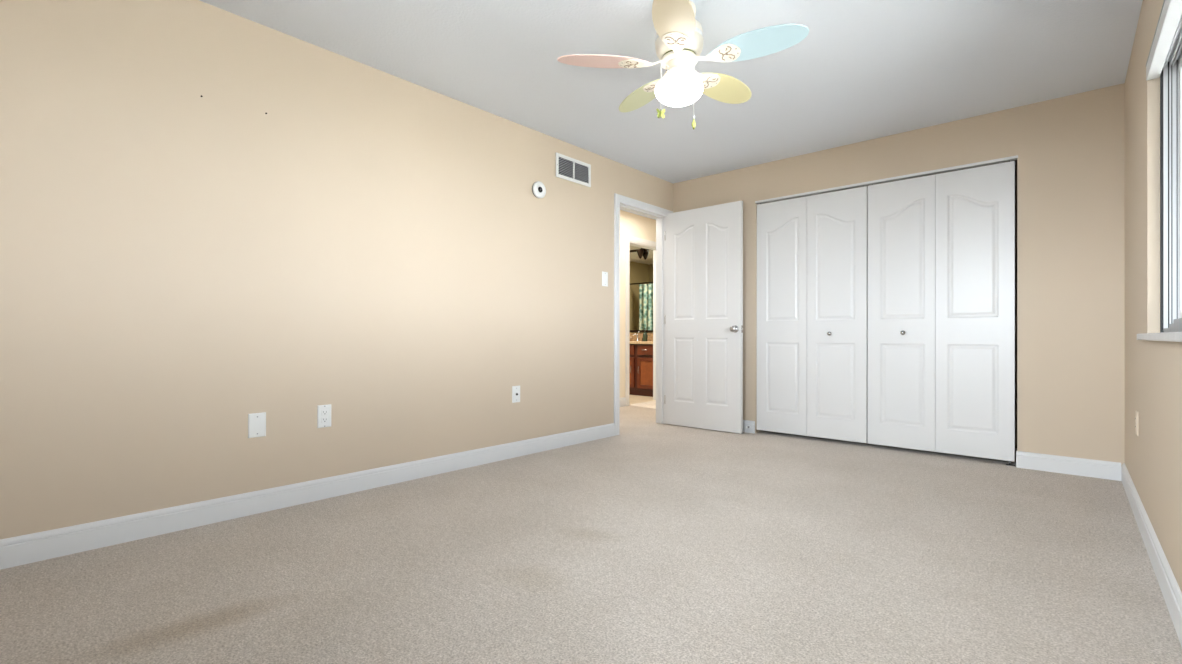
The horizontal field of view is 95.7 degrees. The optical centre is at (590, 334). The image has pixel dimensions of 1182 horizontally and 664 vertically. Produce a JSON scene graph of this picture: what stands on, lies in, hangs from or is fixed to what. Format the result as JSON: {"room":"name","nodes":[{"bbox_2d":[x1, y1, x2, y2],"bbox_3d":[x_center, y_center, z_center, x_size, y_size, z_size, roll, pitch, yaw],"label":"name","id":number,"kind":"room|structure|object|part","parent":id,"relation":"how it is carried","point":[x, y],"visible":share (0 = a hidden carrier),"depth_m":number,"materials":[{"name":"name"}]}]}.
{"room":"empty bedroom","nodes":[
{"label":"empty bedroom","id":0,"kind":"room"},
{"bbox_2d":[0,0,672,538],"bbox_3d":[-0.696,-0.279,3.832,0.120,2.540,6.263,0,0,42],"label":"wall","id":1,"kind":"structure","parent":0,"point":[178,265],"depth_m":2.65,"materials":[{"name":"beige paint"}]},
{"bbox_2d":[248,412,265,437],"bbox_3d":[-1.660,0.450,2.658,0.009,0.120,0.078,0,0,42],"label":"blank wall plate","id":2,"kind":"object","parent":1,"relation":"attached to","point":[256,421],"visible":1,"depth_m":2.65,"materials":[{"name":"white plastic"}]},
{"bbox_2d":[0,423,614,569],"bbox_3d":[-1.224,0.833,3.141,0.015,0.110,4.294,0,0,42],"label":"baseboard","id":3,"kind":"structure","parent":1,"relation":"attached to","point":[49,544],"depth_m":2.62,"materials":[{"name":"white paint"}]},
{"bbox_2d":[317,404,330,427],"bbox_3d":[-1.445,0.442,2.899,0.008,0.122,0.072,0,0,42],"label":"electrical outlet","id":4,"kind":"object","parent":1,"relation":"attached to","point":[323,411],"visible":1,"depth_m":2.89,"materials":[{"name":"white plastic"}]},
{"bbox_2d":[322,417,327,422],"bbox_3d":[-1.443,0.462,2.898,0.003,0.029,0.034,0,0,42],"label":"receptacle","id":5,"kind":"object","parent":4,"relation":"attached to","point":[324,419],"depth_m":2.90,"materials":[{"name":"white plastic"}]},
{"bbox_2d":[322,410,327,414],"bbox_3d":[-1.443,0.421,2.898,0.003,0.029,0.034,0,0,42],"label":"receptacle","id":6,"kind":"object","parent":4,"relation":"attached to","point":[324,412],"depth_m":2.90,"materials":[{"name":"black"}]},
{"bbox_2d":[512,386,519,402],"bbox_3d":[-0.542,0.434,3.904,0.014,0.121,0.074,0,0,42],"label":"cable wall plate","id":7,"kind":"object","parent":1,"relation":"attached to","point":[515,389],"visible":1,"depth_m":3.90,"materials":[{"name":"white plastic"}]},
{"bbox_2d":[532,181,545,197],"bbox_3d":[-0.394,-1.098,4.055,0.035,0.126,0.126,0,0,42],"label":"wall sensor","id":8,"kind":"object","parent":1,"relation":"attached to","point":[538,188],"visible":1,"depth_m":4.04,"materials":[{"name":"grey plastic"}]},
{"bbox_2d":[556,152,590,186],"bbox_3d":[-0.140,-1.339,4.356,0.011,0.190,0.407,0,0,42],"label":"air vent","id":9,"kind":"object","parent":1,"relation":"in","point":[567,168],"visible":1,"depth_m":4.35,"materials":[{"name":"white plastic"}]},
{"bbox_2d":[602,271,607,286],"bbox_3d":[0.125,-0.485,4.651,0.013,0.126,0.075,0,0,42],"label":"light switch","id":10,"kind":"object","parent":1,"relation":"attached to","point":[604,274],"visible":1,"depth_m":4.64,"materials":[{"name":"white plastic"}]},
{"bbox_2d":[620,203,665,423],"bbox_3d":[0.465,-0.155,5.130,0.120,2.100,0.797,0,0,42],"label":"trim","id":11,"kind":"structure","parent":1,"relation":"attached to","point":[661,220],"depth_m":5.39,"materials":[{"name":"white paint"}]},
{"bbox_2d":[614,193,672,435],"bbox_3d":[0.520,-0.180,5.089,0.017,2.150,0.931,0,0,42],"label":"trim","id":12,"kind":"structure","parent":1,"relation":"attached to","point":[618,199],"depth_m":4.76,"materials":[{"name":"white paint"}]},
{"bbox_2d":[665,201,742,433],"bbox_3d":[1.057,-0.159,5.087,0.832,2.095,0.165,0,0,42],"label":"door","id":13,"kind":"structure","parent":1,"relation":"in","point":[704,249],"depth_m":5.05,"materials":[{"name":"white paint"}]},
{"bbox_3d":[1.286,-0.052,4.815,0.066,0.066,0.065,0,0,42],"label":"knob","id":14,"kind":"part","parent":13,"relation":"part of","materials":[{"name":"silver metal"}]},
{"bbox_2d":[0,395,1181,663],"bbox_3d":[-0.363,0.943,4.514,7.068,0.100,7.490,0,0,42],"label":"floor","id":15,"kind":"structure","parent":0,"point":[666,543],"depth_m":2.00,"materials":[{"name":"beige carpet"}]},
{"bbox_2d":[629,344,652,396],"bbox_3d":[0.547,0.519,8.345,1.716,0.765,0.563,0,0,42],"label":"bathroom vanity","id":16,"kind":"object","parent":15,"relation":"on","point":[640,355],"visible":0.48,"depth_m":7.86,"materials":[{"name":"brown wood"}]},
{"bbox_3d":[0.468,0.561,8.096,0.370,0.350,0.010,0,0,42],"label":"panel","id":17,"kind":"part","parent":16,"relation":"part of","materials":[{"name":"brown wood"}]},
{"bbox_3d":[0.466,0.226,8.094,0.470,0.140,0.019,0,0,42],"label":"drawer","id":18,"kind":"part","parent":16,"relation":"part of","materials":[{"name":"brown wood"}]},
{"bbox_3d":[0.465,0.561,8.094,0.470,0.450,0.019,0,0,42],"label":"door","id":19,"kind":"part","parent":16,"relation":"part of","materials":[{"name":"brown wood"}]},
{"bbox_2d":[630,341,652,343],"bbox_3d":[0.545,0.118,8.351,1.726,0.038,0.558,0,0,42],"label":"countertop","id":20,"kind":"structure","parent":16,"relation":"on","point":[631,342],"depth_m":7.81,"materials":[{"name":"beige stone"}]},
{"bbox_2d":[643,329,647,340],"bbox_3d":[0.825,0.001,8.144,0.072,0.196,0.072,0,0,-3],"label":"soap bottle","id":21,"kind":"object","parent":20,"relation":"on","point":[645,336],"visible":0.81,"depth_m":8.12,"materials":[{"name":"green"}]},
{"bbox_3d":[0.852,0.226,7.749,0.435,0.140,0.019,0,0,42],"label":"drawer","id":22,"kind":"part","parent":16,"relation":"part of","materials":[{"name":"brown wood"}]},
{"bbox_3d":[0.851,0.561,7.749,0.435,0.450,0.019,0,0,42],"label":"door","id":23,"kind":"part","parent":16,"relation":"part of","materials":[{"name":"brown wood"}]},
{"bbox_3d":[0.853,0.561,7.751,0.335,0.350,0.010,0,0,42],"label":"panel","id":24,"kind":"part","parent":16,"relation":"part of","materials":[{"name":"brown wood"}]},
{"bbox_2d":[620,210,655,397],"bbox_3d":[-0.092,-0.331,6.248,0.120,2.655,4.790,0,0,42],"label":"wall","id":25,"kind":"structure","parent":0,"point":[631,224],"depth_m":6.73,"materials":[{"name":"beige paint"}]},
{"bbox_2d":[620,397,625,406],"bbox_3d":[-0.602,0.839,5.577,0.015,0.110,3.115,0,0,42],"label":"baseboard","id":26,"kind":"structure","parent":25,"relation":"attached to","point":[622,400],"depth_m":6.69,"materials":[{"name":"white paint"}]},
{"bbox_2d":[625,235,655,405],"bbox_3d":[0.727,-0.177,7.061,0.017,2.153,0.855,0,0,42],"label":"trim","id":27,"kind":"structure","parent":25,"relation":"attached to","point":[629,239],"depth_m":6.77,"materials":[{"name":"white paint"}]},
{"bbox_2d":[630,242,655,399],"bbox_3d":[0.676,-0.142,7.107,0.120,2.083,0.717,0,0,42],"label":"trim","id":28,"kind":"structure","parent":25,"relation":"attached to","point":[631,243],"depth_m":7.39,"materials":[{"name":"white paint"}]},
{"bbox_2d":[199,0,1142,219],"bbox_3d":[0.562,-1.605,3.449,4.588,0.115,7.363,0,0,42],"label":"ceiling","id":29,"kind":"structure","parent":0,"point":[863,70],"depth_m":3.03,"materials":[{"name":"white paint"}]},
{"bbox_2d":[557,0,808,129],"bbox_3d":[0.455,-1.246,2.555,1.098,0.606,1.086,0,0,42],"label":"ceiling fan","id":30,"kind":"object","parent":29,"relation":"hanging from","point":[679,38],"visible":1,"depth_m":2.46,"materials":[{"name":"white wood"}]},
{"bbox_3d":[0.056,-1.284,2.511,0.430,0.036,0.173,0,0,-5],"label":"blade","id":31,"kind":"part","parent":30,"relation":"part of","materials":[{"name":"pink wood"}]},
{"bbox_3d":[0.275,-1.282,2.880,0.173,0.036,0.430,0,0,-23],"label":"blade","id":32,"kind":"part","parent":30,"relation":"part of","materials":[{"name":"yellow wood"}]},
{"bbox_3d":[0.340,-1.284,2.189,0.173,0.036,0.430,0,0,13],"label":"blade","id":33,"kind":"part","parent":30,"relation":"part of","materials":[{"name":"beige"}]},
{"bbox_3d":[0.419,-1.163,2.545,0.228,0.126,0.228,0,0,42],"label":"globe","id":34,"kind":"part","parent":30,"relation":"part of","materials":[{"name":"white glass"}]},
{"bbox_3d":[0.693,-1.282,2.785,0.181,0.036,0.429,0,0,42],"label":"blade","id":35,"kind":"part","parent":30,"relation":"part of","materials":[{"name":"beige wood"}]},
{"bbox_3d":[0.733,-1.283,2.359,0.430,0.036,0.173,0,0,31],"label":"blade","id":36,"kind":"part","parent":30,"relation":"part of","materials":[{"name":"blue wood"}]},
{"bbox_2d":[755,158,1017,450],"bbox_3d":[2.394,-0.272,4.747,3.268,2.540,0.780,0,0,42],"label":"door frame","id":37,"kind":"structure","parent":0,"point":[1014,160],"depth_m":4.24,"materials":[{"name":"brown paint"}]},
{"bbox_2d":[673,83,1124,466],"bbox_3d":[2.094,-0.273,4.411,3.268,2.540,0.120,0,0,42],"label":"wall","id":38,"kind":"structure","parent":0,"point":[1070,150],"depth_m":3.51,"materials":[{"name":"beige paint"}]},
{"bbox_2d":[743,420,754,432],"bbox_3d":[1.170,0.842,5.143,0.854,0.110,0.015,0,0,42],"label":"baseboard","id":39,"kind":"structure","parent":38,"relation":"attached to","point":[746,423],"depth_m":4.89,"materials":[{"name":"white paint"}]},
{"bbox_2d":[757,186,867,442],"bbox_3d":[1.853,-0.174,4.567,0.924,2.078,0.070,0,0,42],"label":"door","id":40,"kind":"structure","parent":38,"relation":"in","point":[812,251],"depth_m":4.53,"materials":[{"name":"white paint"}]},
{"bbox_2d":[755,155,1017,203],"bbox_3d":[2.208,-1.206,4.259,1.873,0.019,0.049,0,0,42],"label":"trim","id":41,"kind":"structure","parent":38,"relation":"attached to","point":[1011,158],"depth_m":4.12,"materials":[{"name":"white paint"}]},
{"bbox_2d":[868,161,1014,461],"bbox_3d":[2.544,-0.175,3.949,0.920,2.078,0.070,0,0,42],"label":"door","id":42,"kind":"structure","parent":38,"relation":"in","point":[941,247],"depth_m":3.91,"materials":[{"name":"white paint"}]},
{"bbox_2d":[1016,451,1120,480],"bbox_3d":[3.066,0.841,3.447,0.505,0.110,0.015,0,0,42],"label":"baseboard","id":43,"kind":"structure","parent":38,"relation":"attached to","point":[1101,469],"depth_m":3.43,"materials":[{"name":"white paint"}]},
{"bbox_2d":[1125,0,1181,591],"bbox_3d":[1.844,-0.280,1.560,0.160,2.540,6.263,0,0,42],"label":"wall","id":44,"kind":"structure","parent":0,"point":[1153,369],"depth_m":2.35,"materials":[{"name":"beige paint"}]},
{"bbox_2d":[1135,411,1138,435],"bbox_3d":[2.709,0.439,2.654,0.008,0.118,0.074,0,0,42],"label":"electrical outlet","id":45,"kind":"object","parent":44,"relation":"attached to","point":[1136,412],"visible":1,"depth_m":2.63,"materials":[{"name":"beige plastic"}]},
{"bbox_2d":[1121,463,1181,646],"bbox_3d":[1.517,0.834,1.326,0.015,0.110,5.243,0,0,42],"label":"baseboard","id":46,"kind":"structure","parent":44,"relation":"attached to","point":[1172,594],"depth_m":1.97,"materials":[{"name":"white paint"}]},
{"bbox_2d":[1137,14,1181,341],"bbox_3d":[1.450,-0.586,1.151,0.182,1.210,3.136,0,0,42],"label":"window","id":47,"kind":"structure","parent":44,"relation":"in","point":[1171,74],"depth_m":2.26,"materials":[{"name":"white plastic"}]},
{"bbox_3d":[1.407,0.005,1.187,0.070,0.028,3.136,0,0,42],"label":"sill","id":48,"kind":"part","parent":47,"relation":"part of","materials":[{"name":"white wood"}]},
{"bbox_2d":[1146,0,1181,80],"bbox_3d":[1.419,-1.150,1.182,0.041,0.082,3.036,0,0,42],"label":"window shade","id":49,"kind":"object","parent":47,"relation":"attached to","point":[1171,11],"visible":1,"depth_m":2.00,"materials":[{"name":"white plastic"}]},
{"bbox_3d":[2.485,-0.602,2.250,0.104,1.170,0.028,0,0,42],"label":"frame","id":50,"kind":"part","parent":47,"relation":"part of","materials":[{"name":"white plastic"}]},
{"bbox_3d":[1.477,-1.163,1.129,0.112,0.055,2.990,0,0,42],"label":"frame","id":51,"kind":"part","parent":47,"relation":"part of","materials":[{"name":"white plastic"}]},
{"bbox_3d":[2.122,-0.600,1.839,0.024,1.097,1.068,0,0,42],"label":"sash","id":52,"kind":"part","parent":47,"relation":"part of","materials":[{"name":"white plastic"}]},
{"bbox_3d":[-0.480,-0.271,7.869,2.620,2.540,2.850,0,0,42],"label":"wall","id":53,"kind":"structure","parent":0,"visible":0},
{"bbox_2d":[630,248,645,258],"bbox_3d":[0.795,-1.292,8.410,1.100,0.192,0.126,0,0,42],"label":"vanity light","id":54,"kind":"object","parent":53,"relation":"attached to","point":[640,251],"visible":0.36,"depth_m":8.39,"materials":[{"name":"brown metal"}]},
{"bbox_3d":[0.778,-1.264,8.421,0.120,0.137,0.120,0,0,42],"label":"lamp shade","id":55,"kind":"part","parent":54,"relation":"part of","materials":[{"name":"beige glass"}]},
{"bbox_2d":[630,246,652,331],"bbox_3d":[0.754,-0.787,8.530,1.640,1.490,0.017,0,0,42],"label":"bathroom mirror","id":56,"kind":"object","parent":53,"relation":"attached to","point":[641,270],"visible":0.14,"depth_m":8.49,"materials":[{"name":"white mirror"}]},
{"bbox_3d":[0.754,-0.787,8.530,1.640,1.490,0.017,0,0,42],"label":"mirror frame","id":57,"kind":"part","parent":56,"relation":"part of","materials":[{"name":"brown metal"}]},
{"bbox_2d":[630,333,652,340],"bbox_3d":[0.729,0.036,8.549,1.716,0.127,0.020,0,0,42],"label":"backsplash","id":58,"kind":"structure","parent":53,"relation":"attached to","point":[640,335],"depth_m":8.48,"materials":[{"name":"brown stone"}]}
]}

